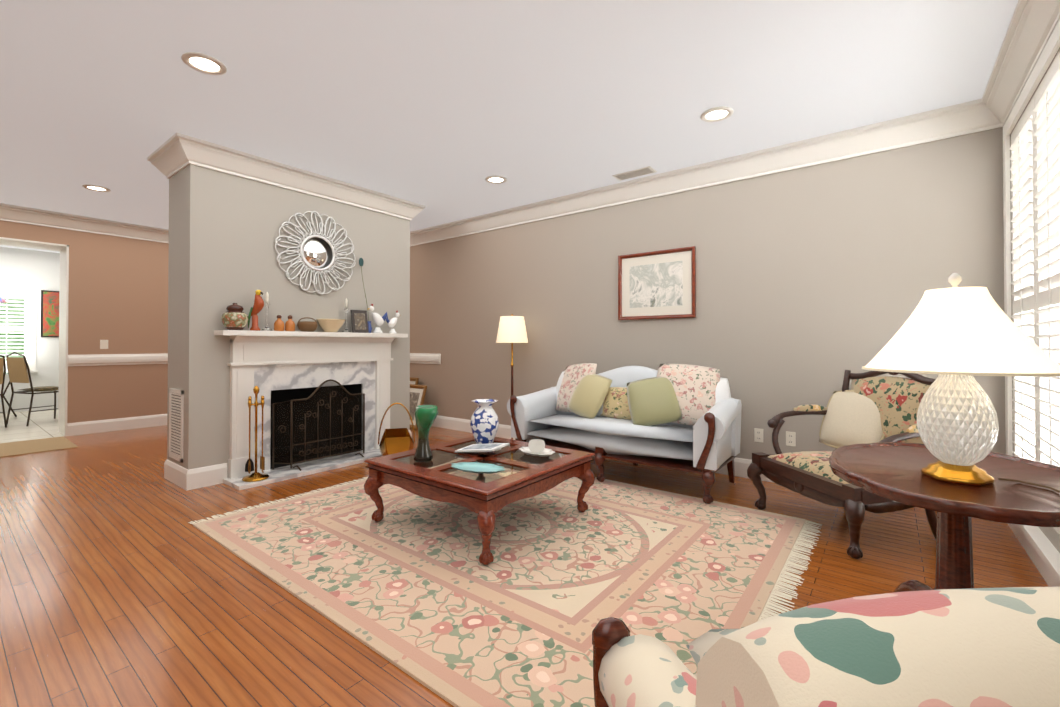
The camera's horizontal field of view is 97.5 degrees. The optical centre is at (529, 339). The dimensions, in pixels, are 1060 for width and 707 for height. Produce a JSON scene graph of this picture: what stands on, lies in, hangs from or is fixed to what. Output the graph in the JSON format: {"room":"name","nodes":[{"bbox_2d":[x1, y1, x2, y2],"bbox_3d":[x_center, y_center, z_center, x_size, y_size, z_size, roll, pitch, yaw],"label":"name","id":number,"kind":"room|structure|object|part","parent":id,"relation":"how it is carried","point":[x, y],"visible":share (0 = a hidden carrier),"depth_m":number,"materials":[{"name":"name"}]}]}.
{"room":"living room","nodes":[
{"label":"living room","id":0,"kind":"room"},
{"bbox_2d":[0,247,59,412],"bbox_3d":[-9.218,-0.158,7.284,0.150,2.770,2.730,0,-1,38],"label":"wall","id":1,"kind":"structure","parent":0,"point":[40,270],"depth_m":8.04,"materials":[{"name":"white paint"}]},
{"bbox_2d":[0,285,37,372],"bbox_3d":[-9.059,-0.170,7.363,0.114,1.465,1.750,0,-1,38],"label":"window","id":2,"kind":"structure","parent":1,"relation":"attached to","point":[28,328],"depth_m":7.93,"materials":[{"name":"white"}]},
{"bbox_2d":[41,290,58,336],"bbox_3d":[-8.401,-0.445,8.197,0.028,0.820,0.300,0,-1,38],"label":"framed picture","id":3,"kind":"object","parent":1,"relation":"attached to","point":[49,313],"visible":0.64,"depth_m":8.15,"materials":[{"name":"black"}]},
{"bbox_2d":[0,220,168,422],"bbox_3d":[-5.711,-0.167,6.382,0.500,2.770,5.600,0,-1,38],"label":"wall","id":4,"kind":"structure","parent":0,"point":[118,295],"depth_m":6.19,"materials":[{"name":"brown paint"}]},
{"bbox_2d":[0,237,68,435],"bbox_3d":[-6.545,0.009,5.301,0.504,2.400,1.770,0,-1,38],"label":"door frame","id":5,"kind":"structure","parent":4,"relation":"attached to","point":[63,249],"depth_m":5.89,"materials":[{"name":"white wood"}]},
{"bbox_2d":[0,203,168,243],"bbox_3d":[-5.461,-1.466,6.207,0.124,0.175,5.310,0,-1,38],"label":"crown molding","id":6,"kind":"structure","parent":4,"relation":"attached to","point":[12,213],"depth_m":5.89,"materials":[{"name":"white wood"}]},
{"bbox_2d":[100,340,107,348],"bbox_3d":[-5.595,0.066,6.113,0.011,0.120,0.080,0,-1,38],"label":"switch plate","id":7,"kind":"object","parent":4,"relation":"attached to","point":[103,344],"visible":1,"depth_m":6.11,"materials":[{"name":"white plastic"}]},
{"bbox_2d":[67,414,166,435],"bbox_3d":[-4.803,1.145,7.122,0.016,0.160,3.260,0,-1,38],"label":"baseboard","id":8,"kind":"structure","parent":4,"relation":"attached to","point":[98,426],"depth_m":6.19,"materials":[{"name":"white wood"}]},
{"bbox_2d":[68,353,167,365],"bbox_3d":[-4.790,0.278,7.132,0.034,0.145,3.280,0,-1,38],"label":"trim","id":9,"kind":"structure","parent":4,"relation":"attached to","point":[131,359],"depth_m":6.19,"materials":[{"name":"white wood"}]},
{"bbox_2d":[0,0,1017,252],"bbox_3d":[-3.446,-1.617,4.641,12.630,0.100,5.900,0,-1,38],"label":"ceiling","id":10,"kind":"structure","parent":0,"point":[440,110],"depth_m":2.90,"materials":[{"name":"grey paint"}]},
{"bbox_2d":[0,296,6,302],"bbox_3d":[-8.270,-1.058,7.007,0.540,0.975,0.540,0,-1,38],"label":"pendant light","id":11,"kind":"object","parent":10,"relation":"hanging from","point":[2,300],"visible":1,"depth_m":7.11,"materials":[{"name":"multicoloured glass"}]},
{"bbox_2d":[82,184,110,191],"bbox_3d":[-4.476,-1.559,4.805,0.216,0.011,0.216,0,-1,38],"label":"recessed light","id":12,"kind":"object","parent":10,"relation":"in","point":[96,188],"visible":1,"depth_m":4.79,"materials":[{"name":"white glass"}]},
{"bbox_2d":[148,140,189,178],"bbox_3d":[-2.960,-1.487,3.830,0.510,0.175,0.124,0,-1,38],"label":"crown molding","id":13,"kind":"structure","parent":10,"relation":"attached to","point":[159,158],"depth_m":3.90,"materials":[{"name":"white wood"}]},
{"bbox_2d":[181,52,226,74],"bbox_3d":[-1.867,-1.579,2.670,0.216,0.011,0.216,0,-1,38],"label":"recessed light","id":14,"kind":"object","parent":10,"relation":"in","point":[204,63],"visible":0.96,"depth_m":2.66,"materials":[{"name":"white"}]},
{"bbox_2d":[168,133,424,219],"bbox_3d":[-2.005,-1.481,4.529,0.124,0.175,2.398,0,-1,38],"label":"crown molding","id":15,"kind":"structure","parent":10,"relation":"attached to","point":[185,149],"depth_m":4.20,"materials":[{"name":"white wood"}]},
{"bbox_2d":[485,175,506,183],"bbox_3d":[-0.331,-1.562,4.554,0.216,0.011,0.216,0,-1,38],"label":"recessed light","id":16,"kind":"object","parent":10,"relation":"in","point":[495,179],"visible":1,"depth_m":4.55,"materials":[{"name":"white glass"}]},
{"bbox_2d":[612,166,656,180],"bbox_3d":[0.986,-1.563,4.394,0.380,0.011,0.160,0,-1,38],"label":"ceiling vent","id":17,"kind":"object","parent":10,"relation":"in","point":[636,173],"visible":1,"depth_m":4.37,"materials":[{"name":"white metal"}]},
{"bbox_2d":[700,106,733,121],"bbox_3d":[1.309,-1.573,3.259,0.216,0.011,0.216,0,-1,38],"label":"recessed light","id":18,"kind":"object","parent":10,"relation":"in","point":[717,114],"visible":1,"depth_m":3.25,"materials":[{"name":"white glass"}]},
{"bbox_2d":[0,409,1048,706],"bbox_3d":[-3.446,1.230,4.615,12.630,0.064,5.900,0,-1,38],"label":"floor","id":19,"kind":"structure","parent":0,"point":[124,581],"depth_m":2.30,"materials":[{"name":"brown wood"}]},
{"bbox_2d":[0,355,6,427],"bbox_3d":[-7.499,0.692,6.207,0.589,1.042,0.502,0,-1,8],"label":"chair","id":20,"kind":"object","parent":19,"relation":"on","point":[2,373],"visible":1,"depth_m":6.39,"materials":[{"name":"brown metal"}]},
{"bbox_2d":[6,352,58,425],"bbox_3d":[-7.177,0.698,6.824,0.502,1.042,0.589,0,-1,18],"label":"chair","id":21,"kind":"object","parent":19,"relation":"on","point":[18,368],"visible":0.88,"depth_m":6.61,"materials":[{"name":"beige fabric"}]},
{"bbox_2d":[0,436,77,457],"bbox_3d":[-6.027,1.199,4.705,0.960,0.008,1.980,0,-1,38],"label":"door mat","id":22,"kind":"object","parent":19,"relation":"on","point":[8,449],"visible":1,"depth_m":5.21,"materials":[{"name":"beige fabric"}]},
{"bbox_2d":[164,459,190,490],"bbox_3d":[-2.917,1.115,3.841,0.536,0.160,0.016,0,-1,38],"label":"baseboard","id":23,"kind":"structure","parent":19,"relation":"on","point":[185,478],"depth_m":3.80,"materials":[{"name":"white wood"}]},
{"bbox_2d":[191,463,226,473],"bbox_3d":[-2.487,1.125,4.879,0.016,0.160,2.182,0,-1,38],"label":"baseboard","id":24,"kind":"structure","parent":19,"relation":"on","point":[202,470],"depth_m":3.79,"materials":[{"name":"white wood"}]},
{"bbox_2d":[167,164,409,489],"bbox_3d":[-2.133,-0.183,4.616,0.880,2.770,2.150,0,-1,38],"label":"fireplace wall","id":25,"kind":"structure","parent":19,"relation":"on","point":[223,234],"depth_m":4.13,"materials":[{"name":"grey paint"}]},
{"bbox_2d":[169,388,183,461],"bbox_3d":[-2.942,0.706,3.867,0.330,0.580,0.012,0,-1,38],"label":"air vent grille","id":26,"kind":"object","parent":25,"relation":"attached to","point":[176,417],"visible":1,"depth_m":3.85,"materials":[{"name":"white metal"}]},
{"bbox_2d":[221,303,248,329],"bbox_3d":[-2.456,-0.190,3.873,0.195,0.230,0.195,0,-1,38],"label":"ginger jar","id":27,"kind":"object","parent":25,"relation":"on","point":[234,317],"visible":0.94,"depth_m":3.82,"materials":[{"name":"ceramic"}]},
{"bbox_2d":[242,386,268,481],"bbox_3d":[-2.288,0.774,3.886,0.200,0.775,0.200,0,-1,38],"label":"fireplace tool set","id":28,"kind":"object","parent":25,"relation":"on","point":[255,476],"visible":1,"depth_m":3.87,"materials":[{"name":"gold metal"}]},
{"bbox_2d":[248,290,263,330],"bbox_3d":[-2.355,-0.251,3.995,0.141,0.352,0.080,0,-1,8],"label":"parrot figurine","id":29,"kind":"object","parent":25,"relation":"on","point":[256,308],"visible":0.96,"depth_m":3.98,"materials":[{"name":"orange"}]},
{"bbox_2d":[262,292,271,330],"bbox_3d":[-2.313,-0.247,4.091,0.085,0.348,0.083,0,-1,38],"label":"candlestick","id":30,"kind":"object","parent":25,"relation":"on","point":[267,305],"visible":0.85,"depth_m":4.08,"materials":[{"name":"white wax"}]},
{"bbox_2d":[274,315,283,330],"bbox_3d":[-2.234,-0.146,4.143,0.085,0.146,0.083,0,-1,38],"label":"bottle","id":31,"kind":"object","parent":25,"relation":"on","point":[279,324],"visible":0.88,"depth_m":4.12,"materials":[{"name":"orange ceramic"}]},
{"bbox_2d":[285,315,294,330],"bbox_3d":[-2.176,-0.145,4.218,0.085,0.146,0.083,0,-1,38],"label":"bottle","id":32,"kind":"object","parent":25,"relation":"on","point":[289,324],"visible":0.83,"depth_m":4.19,"materials":[{"name":"orange ceramic"}]},
{"bbox_2d":[297,317,317,331],"bbox_3d":[-2.082,-0.139,4.355,0.175,0.136,0.174,0,-1,38],"label":"woven bowl","id":33,"kind":"object","parent":25,"relation":"on","point":[306,326],"visible":0.94,"depth_m":4.29,"materials":[{"name":"wicker"}]},
{"bbox_2d":[275,211,355,294],"bbox_3d":[-2.058,-0.839,4.520,0.020,0.805,0.801,0,-1,38],"label":"mirror","id":34,"kind":"object","parent":25,"relation":"attached to","point":[317,253],"visible":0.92,"depth_m":4.50,"materials":[{"name":"silver glass"}]},
{"bbox_2d":[272,379,364,470],"bbox_3d":[-1.930,0.774,4.444,0.224,0.788,0.913,0,-1,38],"label":"fire screen","id":35,"kind":"object","parent":25,"relation":"on","point":[325,419],"visible":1,"depth_m":4.34,"materials":[{"name":"black metal"}]},
{"bbox_2d":[316,319,344,331],"bbox_3d":[-1.942,-0.132,4.537,0.273,0.125,0.273,0,-1,38],"label":"ceramic bowl","id":36,"kind":"object","parent":25,"relation":"on","point":[330,325],"visible":0.9,"depth_m":4.46,"materials":[{"name":"beige ceramic"}]},
{"bbox_2d":[342,298,350,331],"bbox_3d":[-1.850,-0.242,4.688,0.085,0.348,0.083,0,-1,38],"label":"candlestick","id":37,"kind":"object","parent":25,"relation":"on","point":[346,309],"visible":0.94,"depth_m":4.68,"materials":[{"name":"white wax"}]},
{"bbox_2d":[351,310,368,332],"bbox_3d":[-1.763,-0.183,4.798,0.162,0.236,0.097,1,-1,-44],"label":"photo frame","id":38,"kind":"object","parent":25,"relation":"on","point":[359,320],"visible":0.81,"depth_m":4.78,"materials":[{"name":"black"}]},
{"bbox_2d":[359,258,400,332],"bbox_3d":[-1.602,-0.458,4.997,0.128,0.786,0.493,0,-1,38],"label":"figurines","id":39,"kind":"object","parent":25,"relation":"on","point":[378,319],"visible":0.92,"depth_m":4.92,"materials":[{"name":"white ceramic"}]},
{"bbox_2d":[378,403,414,455],"bbox_3d":[-1.303,0.909,4.551,0.350,0.580,0.475,0,-1,-17],"label":"basket","id":40,"kind":"object","parent":19,"relation":"on","point":[395,440],"visible":0.77,"depth_m":4.39,"materials":[{"name":"orange"}]},
{"bbox_2d":[410,377,418,384],"bbox_3d":[-1.844,0.885,6.744,0.520,0.670,0.167,0,-1,38],"label":"frame","id":41,"kind":"object","parent":19,"relation":"on","point":[414,381],"visible":0.15,"depth_m":6.67,"materials":[{"name":"brown wood"}]},
{"bbox_2d":[410,384,426,429],"bbox_3d":[-1.653,0.925,6.467,0.460,0.584,0.189,0,-1,38],"label":"frame","id":42,"kind":"object","parent":19,"relation":"on","point":[417,394],"visible":0.44,"depth_m":6.43,"materials":[{"name":"brown wood"}]},
{"bbox_2d":[188,477,821,706],"bbox_3d":[-0.171,1.182,2.998,3.274,0.012,2.485,0,-1,38],"label":"oriental rug","id":43,"kind":"object","parent":19,"relation":"on","point":[411,585],"visible":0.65,"depth_m":2.33,"materials":[{"name":"beige carpet"}]},
{"bbox_2d":[364,436,594,564],"bbox_3d":[-0.312,0.976,3.087,1.106,0.401,1.106,0,-1,38],"label":"coffee table","id":44,"kind":"object","parent":43,"relation":"on","point":[485,497],"visible":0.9,"depth_m":2.81,"materials":[{"name":"brown wood"}]},
{"bbox_2d":[414,405,437,461],"bbox_3d":[-0.666,0.601,2.983,0.171,0.345,0.149,0,-1,38],"label":"glass vase","id":45,"kind":"object","parent":44,"relation":"on","point":[425,416],"visible":1,"depth_m":2.94,"materials":[{"name":"green glass"}]},
{"bbox_2d":[451,462,504,473],"bbox_3d":[-0.309,0.759,2.733,0.366,0.024,0.181,0,-1,23],"label":"dish","id":46,"kind":"object","parent":44,"relation":"on","point":[478,467],"visible":1,"depth_m":2.75,"materials":[{"name":"teal ceramic"}]},
{"bbox_2d":[455,443,508,451],"bbox_3d":[-0.329,0.748,3.216,0.299,0.048,0.230,0,-1,26],"label":"book","id":47,"kind":"object","parent":44,"relation":"on","point":[484,447],"visible":0.98,"depth_m":3.17,"materials":[{"name":"white paper"}]},
{"bbox_2d":[470,399,498,443],"bbox_3d":[-0.340,0.617,3.478,0.216,0.322,0.216,0,-1,38],"label":"vase","id":48,"kind":"object","parent":44,"relation":"on","point":[484,422],"visible":1,"depth_m":3.41,"materials":[{"name":"ceramic"}]},
{"bbox_2d":[519,439,554,456],"bbox_3d":[0.045,0.730,3.141,0.183,0.090,0.305,0,-1,-42],"label":"teacup","id":49,"kind":"object","parent":44,"relation":"on","point":[535,447],"visible":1,"depth_m":3.12,"materials":[{"name":"white ceramic"}]},
{"bbox_2d":[507,363,741,503],"bbox_3d":[0.787,0.698,4.116,1.981,0.975,0.804,0,-1,38],"label":"sofa","id":50,"kind":"object","parent":43,"relation":"on","point":[684,417],"visible":0.98,"depth_m":3.85,"materials":[{"name":"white fabric"}]},
{"bbox_2d":[496,314,527,439],"bbox_3d":[-0.205,0.460,5.336,0.370,1.499,0.370,0,-1,38],"label":"floor lamp","id":51,"kind":"object","parent":19,"relation":"on","point":[511,329],"visible":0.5,"depth_m":5.21,"materials":[{"name":"white fabric"}]},
{"bbox_2d":[592,587,1059,706],"bbox_3d":[0.645,0.715,0.774,1.020,0.878,0.766,0,-1,-2],"label":"sofa","id":52,"kind":"object","parent":19,"relation":"on","point":[984,647],"visible":1,"depth_m":0.47,"materials":[{"name":"beige fabric"}]},
{"bbox_2d":[747,370,936,558],"bbox_3d":[1.999,0.683,2.949,0.792,1.030,0.903,0,-1,-11],"label":"carved armchair","id":53,"kind":"object","parent":19,"relation":"on","point":[869,407],"visible":0.56,"depth_m":2.97,"materials":[{"name":"brown wood"}]},
{"bbox_2d":[829,442,1059,592],"bbox_3d":[1.463,0.807,1.574,0.749,0.734,0.906,0,-1,38],"label":"table","id":54,"kind":"object","parent":19,"relation":"on","point":[890,470],"visible":0.54,"depth_m":1.54,"materials":[{"name":"brown wood"}]},
{"bbox_2d":[862,273,1059,492],"bbox_3d":[1.411,0.476,1.466,0.592,1.390,0.547,0,-1,38],"label":"table lamp","id":55,"kind":"object","parent":54,"relation":"on","point":[956,338],"visible":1,"depth_m":1.44,"materials":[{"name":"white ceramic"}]},
{"bbox_3d":[1.489,0.796,1.282,0.245,0.747,0.356,0,-1,38],"label":"lamp cord","id":56,"kind":"part","parent":55,"relation":"part of","materials":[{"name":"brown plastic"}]},
{"bbox_2d":[410,127,1005,459],"bbox_3d":[-0.421,-0.171,5.920,9.430,2.770,0.150,0,-1,38],"label":"wall","id":57,"kind":"structure","parent":0,"point":[814,283],"depth_m":4.02,"materials":[{"name":"beige paint"}]},
{"bbox_2d":[410,353,440,363],"bbox_3d":[-2.505,0.280,7.415,3.180,0.145,0.034,0,-1,38],"label":"trim","id":58,"kind":"structure","parent":57,"relation":"attached to","point":[425,358],"depth_m":6.62,"materials":[{"name":"white wood"}]},
{"bbox_2d":[432,415,774,482],"bbox_3d":[-0.333,1.133,5.736,8.780,0.160,0.016,0,-1,38],"label":"baseboard","id":59,"kind":"structure","parent":57,"relation":"attached to","point":[741,465],"depth_m":5.73,"materials":[{"name":"white wood"}]},
{"bbox_2d":[618,246,695,319],"bbox_3d":[1.218,-0.528,4.536,0.780,0.660,0.034,0,-1,38],"label":"picture","id":60,"kind":"object","parent":57,"relation":"attached to","point":[660,284],"visible":0.98,"depth_m":4.52,"materials":[{"name":"beige paper"}]},
{"bbox_2d":[410,99,1003,246],"bbox_3d":[-0.366,-1.470,5.717,8.780,0.175,0.124,0,-1,38],"label":"crown molding","id":61,"kind":"structure","parent":57,"relation":"attached to","point":[963,118],"depth_m":3.98,"materials":[{"name":"white wood"}]},
{"bbox_2d":[754,428,762,442],"bbox_3d":[1.953,0.819,3.971,0.070,0.115,0.010,0,-1,38],"label":"wall outlet","id":62,"kind":"object","parent":57,"relation":"attached to","point":[758,434],"visible":1,"depth_m":3.97,"materials":[{"name":"white plastic"}]},
{"bbox_2d":[786,431,795,445],"bbox_3d":[2.143,0.818,3.824,0.070,0.115,0.010,0,-1,38],"label":"wall outlet","id":63,"kind":"object","parent":57,"relation":"attached to","point":[790,438],"visible":1,"depth_m":3.82,"materials":[{"name":"white plastic"}]},
{"bbox_2d":[1010,48,1059,552],"bbox_3d":[1.440,-0.218,0.747,0.150,2.770,5.750,0,-1,38],"label":"wall","id":64,"kind":"structure","parent":0,"point":[1052,534],"depth_m":2.90,"materials":[{"name":"beige paint"}]},
{"bbox_2d":[980,0,1059,127],"bbox_3d":[1.381,-1.514,0.906,0.124,0.175,5.310,0,-1,38],"label":"crown molding","id":65,"kind":"structure","parent":64,"relation":"attached to","point":[1030,28],"depth_m":2.45,"materials":[{"name":"white wood"}]},
{"bbox_2d":[1003,19,1059,583],"bbox_3d":[2.489,-0.187,2.230,0.111,2.405,2.040,0,-1,38],"label":"window","id":66,"kind":"structure","parent":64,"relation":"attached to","point":[1034,148],"depth_m":2.43,"materials":[{"name":"white"}]},
{"bbox_2d":[1008,523,1059,586],"bbox_3d":[1.424,1.088,0.849,0.016,0.160,5.550,0,-1,38],"label":"baseboard","id":67,"kind":"structure","parent":64,"relation":"attached to","point":[1051,581],"depth_m":2.43,"materials":[{"name":"white wood"}]},
{"label":"outside","id":68,"kind":"structure","parent":0,"visible":0},
{"bbox_2d":[0,296,24,360],"bbox_3d":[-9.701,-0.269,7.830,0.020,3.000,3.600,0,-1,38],"label":"blinds","id":69,"kind":"object","parent":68,"point":[3,353],"depth_m":8.35,"materials":[{"name":"white plastic"}]}
]}

